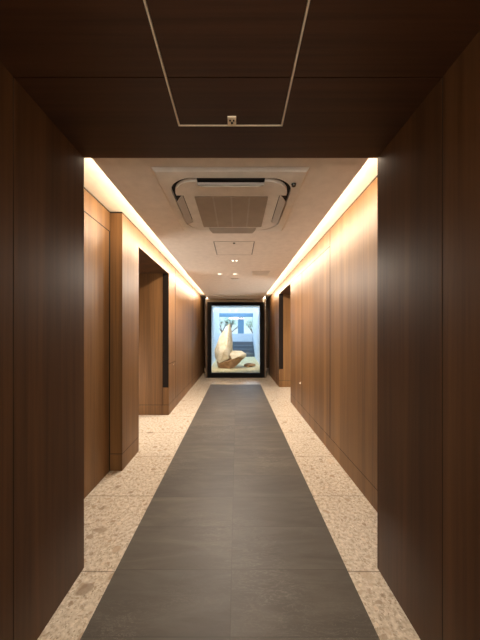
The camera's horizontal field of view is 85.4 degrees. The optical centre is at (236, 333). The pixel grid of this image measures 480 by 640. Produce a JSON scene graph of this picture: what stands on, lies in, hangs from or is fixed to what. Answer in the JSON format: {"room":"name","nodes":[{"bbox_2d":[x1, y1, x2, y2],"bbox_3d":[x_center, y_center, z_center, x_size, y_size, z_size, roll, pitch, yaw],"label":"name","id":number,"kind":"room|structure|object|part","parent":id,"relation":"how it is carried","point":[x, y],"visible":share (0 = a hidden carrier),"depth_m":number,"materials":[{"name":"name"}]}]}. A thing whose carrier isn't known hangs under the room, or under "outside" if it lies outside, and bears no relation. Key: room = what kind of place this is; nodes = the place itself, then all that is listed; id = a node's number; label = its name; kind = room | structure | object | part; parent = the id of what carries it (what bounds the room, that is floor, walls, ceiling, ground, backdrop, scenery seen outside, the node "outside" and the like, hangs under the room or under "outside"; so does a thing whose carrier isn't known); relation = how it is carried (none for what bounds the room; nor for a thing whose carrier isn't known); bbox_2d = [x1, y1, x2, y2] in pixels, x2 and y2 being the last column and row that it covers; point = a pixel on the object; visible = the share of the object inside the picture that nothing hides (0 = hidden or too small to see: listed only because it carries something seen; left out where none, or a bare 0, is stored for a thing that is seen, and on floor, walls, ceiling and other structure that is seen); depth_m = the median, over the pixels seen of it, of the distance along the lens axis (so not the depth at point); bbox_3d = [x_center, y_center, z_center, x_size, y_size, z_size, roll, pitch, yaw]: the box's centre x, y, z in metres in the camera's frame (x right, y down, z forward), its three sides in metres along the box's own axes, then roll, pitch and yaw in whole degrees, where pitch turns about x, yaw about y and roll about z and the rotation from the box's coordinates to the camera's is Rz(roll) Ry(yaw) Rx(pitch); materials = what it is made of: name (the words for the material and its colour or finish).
{"room":"hallway","nodes":[
{"label":"hallway","id":0,"kind":"room"},
{"bbox_2d":[0,62,83,639],"bbox_3d":[-1.157,0.008,0.093,0.686,2.484,2.586,0,0,0],"label":"wall","id":1,"kind":"structure","parent":0,"point":[42,172],"depth_m":1.06,"materials":[{"name":"brown wood"}]},
{"bbox_3d":[-0.815,0.158,0.449,0.002,2.184,0.993,0,0,0],"label":"panel","id":2,"kind":"part","parent":1,"relation":"part of","materials":[{"name":"brown wood"}]},
{"bbox_2d":[84,187,109,498],"bbox_3d":[-1.225,0.072,1.885,0.150,2.356,0.998,0,0,0],"label":"wall","id":3,"kind":"structure","parent":0,"point":[94,208],"depth_m":2.21,"materials":[{"name":"brown wood"}]},
{"bbox_2d":[84,212,108,497],"bbox_3d":[-1.151,0.165,1.864,0.001,2.162,0.956,0,0,0],"label":"door","id":4,"kind":"structure","parent":3,"relation":"in","point":[96,237],"depth_m":2.13,"materials":[{"name":"brown wood"}]},
{"bbox_3d":[-1.151,-1.009,1.872,0.001,0.166,0.972,0,0,0],"label":"panel","id":5,"kind":"part","parent":3,"relation":"part of","materials":[{"name":"brown wood"}]},
{"bbox_2d":[138,229,168,272],"bbox_3d":[-1.770,-1.011,3.370,1.460,0.190,1.260,0,0,0],"label":"wall","id":6,"kind":"structure","parent":0,"point":[151,260],"depth_m":3.36,"materials":[{"name":"brown wood"}]},
{"bbox_2d":[139,262,169,404],"bbox_3d":[-1.771,0.072,4.030,1.459,2.356,0.100,0,0,0],"label":"wall","id":7,"kind":"structure","parent":0,"point":[153,287],"depth_m":3.98,"materials":[{"name":"brown wood"}]},
{"bbox_2d":[139,405,168,414],"bbox_3d":[-1.771,1.175,3.980,1.459,0.150,0.003,0,0,0],"label":"baseboard","id":8,"kind":"structure","parent":7,"relation":"attached to","point":[143,409],"depth_m":3.98,"materials":[{"name":"brown wood"}]},
{"bbox_3d":[-1.086,0.962,3.981,0.090,0.264,0.001,0,0,0],"label":"panel","id":9,"kind":"part","parent":7,"relation":"part of","materials":[{"name":"brown wood"}]},
{"bbox_2d":[110,212,203,453],"bbox_3d":[-1.170,0.072,5.382,0.260,2.356,6.036,0,0,0],"label":"wall","id":10,"kind":"structure","parent":0,"point":[124,249],"depth_m":2.57,"materials":[{"name":"brown wood"}]},
{"bbox_3d":[-1.096,0.001,2.365,0.111,2.186,0.001,0,0,0],"label":"panel","id":11,"kind":"part","parent":10,"relation":"part of","materials":[{"name":"brown wood"}]},
{"bbox_2d":[110,438,137,470],"bbox_3d":[-1.096,1.175,2.552,0.111,0.150,0.380,0,0,0],"label":"baseboard","id":12,"kind":"structure","parent":10,"relation":"attached to","point":[118,462],"depth_m":2.39,"materials":[{"name":"brown wood"}]},
{"bbox_3d":[-1.041,0.001,2.554,0.001,2.186,0.377,0,0,0],"label":"panel","id":13,"kind":"part","parent":10,"relation":"part of","materials":[{"name":"brown wood"}]},
{"bbox_3d":[-1.170,0.167,2.751,0.260,2.166,0.018,0,0,0],"label":"jamb panel","id":14,"kind":"part","parent":10,"relation":"part of","materials":[{"name":"brown wood"}]},
{"bbox_2d":[169,362,174,403],"bbox_3d":[-1.034,0.784,4.195,0.014,0.619,0.430,0,0,0],"label":"service door","id":15,"kind":"structure","parent":10,"relation":"in","point":[172,365],"depth_m":4.15,"materials":[{"name":"brown wood"}]},
{"bbox_3d":[-1.041,-0.312,4.195,0.001,1.559,0.430,0,0,0],"label":"panel","id":16,"kind":"part","parent":10,"relation":"part of","materials":[{"name":"brown wood"}]},
{"bbox_3d":[-1.041,0.001,5.235,0.001,2.186,1.610,0,0,0],"label":"panel","id":17,"kind":"part","parent":10,"relation":"part of","materials":[{"name":"brown wood"}]},
{"bbox_2d":[169,367,204,413],"bbox_3d":[-1.041,1.175,6.190,0.001,0.150,4.420,0,0,0],"label":"baseboard","id":18,"kind":"structure","parent":10,"relation":"attached to","point":[173,404],"depth_m":5.08,"materials":[{"name":"brown wood"}]},
{"bbox_3d":[-1.041,0.001,6.575,0.001,2.186,1.030,0,0,0],"label":"panel","id":19,"kind":"part","parent":10,"relation":"part of","materials":[{"name":"brown wood"}]},
{"bbox_3d":[-1.041,0.001,7.750,0.001,2.186,1.280,0,0,0],"label":"panel","id":20,"kind":"part","parent":10,"relation":"part of","materials":[{"name":"brown wood"}]},
{"bbox_2d":[37,372,419,639],"bbox_3d":[0.000,1.300,2.450,6.000,0.100,12.100,0,0,0],"label":"floor","id":21,"kind":"structure","parent":0,"point":[233,541],"depth_m":1.58,"materials":[{"name":"grey stone"}]},
{"bbox_2d":[206,299,265,377],"bbox_3d":[-0.025,0.140,7.345,1.674,2.220,0.110,0,0,0],"label":"picture","id":22,"kind":"object","parent":21,"relation":"on","point":[235,328],"depth_m":7.34,"materials":[{"name":"multicoloured paper"}]},
{"bbox_3d":[-0.842,0.140,7.350,0.040,2.220,0.100,0,0,0],"label":"trim","id":23,"kind":"part","parent":22,"relation":"part of","materials":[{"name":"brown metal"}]},
{"bbox_3d":[-0.767,0.188,7.340,0.110,2.125,0.100,0,0,0],"label":"frame","id":24,"kind":"part","parent":22,"relation":"part of","materials":[{"name":"black wood"}]},
{"bbox_3d":[-0.029,0.168,7.350,1.365,1.895,0.012,0,0,0],"label":"pane","id":25,"kind":"part","parent":22,"relation":"part of","materials":[{"name":"clear glass"}]},
{"bbox_3d":[-0.029,1.183,7.340,1.365,0.135,0.100,0,0,0],"label":"frame","id":26,"kind":"part","parent":22,"relation":"part of","materials":[{"name":"black wood"}]},
{"bbox_3d":[-0.029,-0.828,7.340,1.365,0.095,0.100,0,0,0],"label":"frame","id":27,"kind":"part","parent":22,"relation":"part of","materials":[{"name":"black wood"}]},
{"bbox_3d":[0.713,0.188,7.340,0.119,2.125,0.100,0,0,0],"label":"frame","id":28,"kind":"part","parent":22,"relation":"part of","materials":[{"name":"black wood"}]},
{"bbox_3d":[0.792,0.140,7.350,0.040,2.220,0.100,0,0,0],"label":"trim","id":29,"kind":"part","parent":22,"relation":"part of","materials":[{"name":"black wood"}]},
{"bbox_2d":[84,158,376,298],"bbox_3d":[0.000,-1.156,4.943,3.000,0.100,7.114,0,0,0],"label":"cove lighting","id":30,"kind":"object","parent":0,"point":[96,182],"depth_m":2.25,"materials":[{"name":"paint"}]},
{"bbox_2d":[204,299,268,367],"bbox_3d":[0.420,0.072,8.450,3.160,2.356,0.100,0,0,0],"label":"wall","id":31,"kind":"structure","parent":0,"point":[267,306],"depth_m":8.40,"materials":[{"name":"brown wood"}]},
{"bbox_2d":[0,0,479,298],"bbox_3d":[-0.032,-1.085,3.100,1.564,0.300,8.600,0,0,0],"label":"ceiling","id":32,"kind":"structure","parent":0,"point":[363,68],"depth_m":1.04,"materials":[{"name":"brown wood"}]},
{"bbox_2d":[143,0,309,125],"bbox_3d":[-0.028,-0.939,0.937,0.468,0.024,0.470,0,0,0],"label":"access hatch","id":33,"kind":"object","parent":32,"relation":"attached to","point":[224,62],"visible":1,"depth_m":0.87,"materials":[{"name":"brown wood"}]},
{"bbox_3d":[-0.032,-0.944,1.169,1.564,0.018,0.434,0,0,0],"label":"panel","id":34,"kind":"part","parent":32,"relation":"part of","materials":[{"name":"brown wood"}]},
{"bbox_2d":[151,167,309,232],"bbox_3d":[-0.037,-0.937,1.980,0.930,0.064,0.930,0,0,0],"label":"air conditioner","id":35,"kind":"object","parent":32,"relation":"attached to","point":[209,199],"visible":1,"depth_m":1.77,"materials":[{"name":"white plastic"}]},
{"bbox_2d":[195,196,267,226],"bbox_3d":[-0.037,-0.934,2.030,0.504,0.006,0.500,0,0,0],"label":"grille","id":36,"kind":"object","parent":35,"relation":"attached to","point":[212,211],"depth_m":1.98,"materials":[{"name":"grey plastic"}]},
{"bbox_2d":[213,241,254,254],"bbox_3d":[-0.028,-0.966,2.975,0.442,0.008,0.468,0,0,0],"label":"access hatch","id":37,"kind":"object","parent":32,"relation":"attached to","point":[221,247],"visible":1,"depth_m":2.93,"materials":[{"name":"white paint"}]},
{"bbox_3d":[-0.032,-0.944,0.451,1.564,0.018,0.994,0,0,0],"label":"panel","id":38,"kind":"part","parent":32,"relation":"part of","materials":[{"name":"brown wood"}]},
{"bbox_2d":[251,271,269,275],"bbox_3d":[0.378,-0.966,4.195,0.285,0.008,0.270,0,0,0],"label":"ceiling vent","id":39,"kind":"object","parent":32,"relation":"in","point":[253,273],"visible":1,"depth_m":4.20,"materials":[{"name":"white plastic"}]},
{"bbox_2d":[269,287,283,380],"bbox_3d":[1.041,0.072,7.021,0.120,2.356,1.959,0,0,0],"label":"wall","id":40,"kind":"structure","parent":0,"point":[274,297],"depth_m":6.75,"materials":[{"name":"brown wood"}]},
{"bbox_3d":[0.982,0.001,7.440,0.001,2.186,1.074,0,0,0],"label":"panel","id":41,"kind":"part","parent":40,"relation":"part of","materials":[{"name":"brown wood"}]},
{"bbox_2d":[269,370,278,386],"bbox_3d":[0.982,1.175,7.010,0.001,0.150,1.940,0,0,0],"label":"baseboard","id":42,"kind":"structure","parent":40,"relation":"attached to","point":[273,377],"depth_m":6.75,"materials":[{"name":"brown wood"}]},
{"bbox_3d":[0.982,0.001,6.470,0.001,2.186,0.854,0,0,0],"label":"panel","id":43,"kind":"part","parent":40,"relation":"part of","materials":[{"name":"brown wood"}]},
{"bbox_2d":[278,286,290,380],"bbox_3d":[1.691,0.072,6.090,1.418,2.356,0.100,0,0,0],"label":"wall","id":44,"kind":"structure","parent":0,"point":[284,299],"depth_m":6.04,"materials":[{"name":"brown wood"}]},
{"bbox_3d":[1.030,0.962,6.041,0.096,0.264,0.001,0,0,0],"label":"panel","id":45,"kind":"part","parent":44,"relation":"part of","materials":[{"name":"brown wood"}]},
{"bbox_2d":[279,381,290,386],"bbox_3d":[1.691,1.175,6.040,1.418,0.150,0.003,0,0,0],"label":"baseboard","id":46,"kind":"structure","parent":44,"relation":"attached to","point":[281,383],"depth_m":6.04,"materials":[{"name":"brown wood"}]},
{"bbox_3d":[1.741,0.089,6.041,1.318,2.010,0.001,0,0,0],"label":"panel","id":47,"kind":"part","parent":44,"relation":"part of","materials":[{"name":"brown wood"}]},
{"bbox_2d":[279,273,290,293],"bbox_3d":[1.690,-1.011,5.390,1.419,0.190,1.340,0,0,0],"label":"wall","id":48,"kind":"structure","parent":0,"point":[285,286],"depth_m":5.34,"materials":[{"name":"brown wood"}]},
{"bbox_2d":[291,176,376,489],"bbox_3d":[1.051,0.072,3.063,0.140,2.356,3.354,0,0,0],"label":"wall","id":49,"kind":"structure","parent":0,"point":[351,240],"depth_m":2.15,"materials":[{"name":"brown wood"}]},
{"bbox_2d":[291,273,301,405],"bbox_3d":[0.974,0.091,4.321,0.016,2.006,0.802,0,0,0],"label":"door","id":50,"kind":"structure","parent":49,"relation":"in","point":[296,285],"depth_m":4.26,"materials":[{"name":"brown wood"}]},
{"bbox_3d":[0.982,-1.006,3.741,0.001,0.171,1.998,0,0,0],"label":"panel","id":51,"kind":"part","parent":49,"relation":"part of","materials":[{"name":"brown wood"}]},
{"bbox_2d":[302,247,329,436],"bbox_3d":[0.982,0.091,3.321,0.001,2.006,1.158,0,0,0],"label":"door","id":52,"kind":"structure","parent":49,"relation":"in","point":[316,277],"depth_m":3.20,"materials":[{"name":"brown wood"}]},
{"bbox_2d":[291,395,376,510],"bbox_3d":[0.982,1.175,3.054,0.001,0.150,3.336,0,0,0],"label":"baseboard","id":53,"kind":"structure","parent":49,"relation":"attached to","point":[367,489],"depth_m":2.39,"materials":[{"name":"brown wood"}]},
{"bbox_3d":[0.982,0.001,2.056,0.001,2.186,1.340,0,0,0],"label":"panel","id":54,"kind":"part","parent":49,"relation":"part of","materials":[{"name":"brown wood"}]},
{"bbox_2d":[377,31,479,639],"bbox_3d":[1.125,0.008,0.093,0.750,2.484,2.586,0,0,0],"label":"wall","id":55,"kind":"structure","parent":0,"point":[428,174],"depth_m":0.99,"materials":[{"name":"brown wood"}]},
{"bbox_3d":[0.751,0.158,1.168,0.002,2.184,0.435,0,0,0],"label":"panel","id":56,"kind":"part","parent":55,"relation":"part of","materials":[{"name":"brown wood"}]},
{"bbox_3d":[0.751,0.158,0.449,0.002,2.184,0.993,0,0,0],"label":"panel","id":57,"kind":"part","parent":55,"relation":"part of","materials":[{"name":"brown wood"}]}
]}

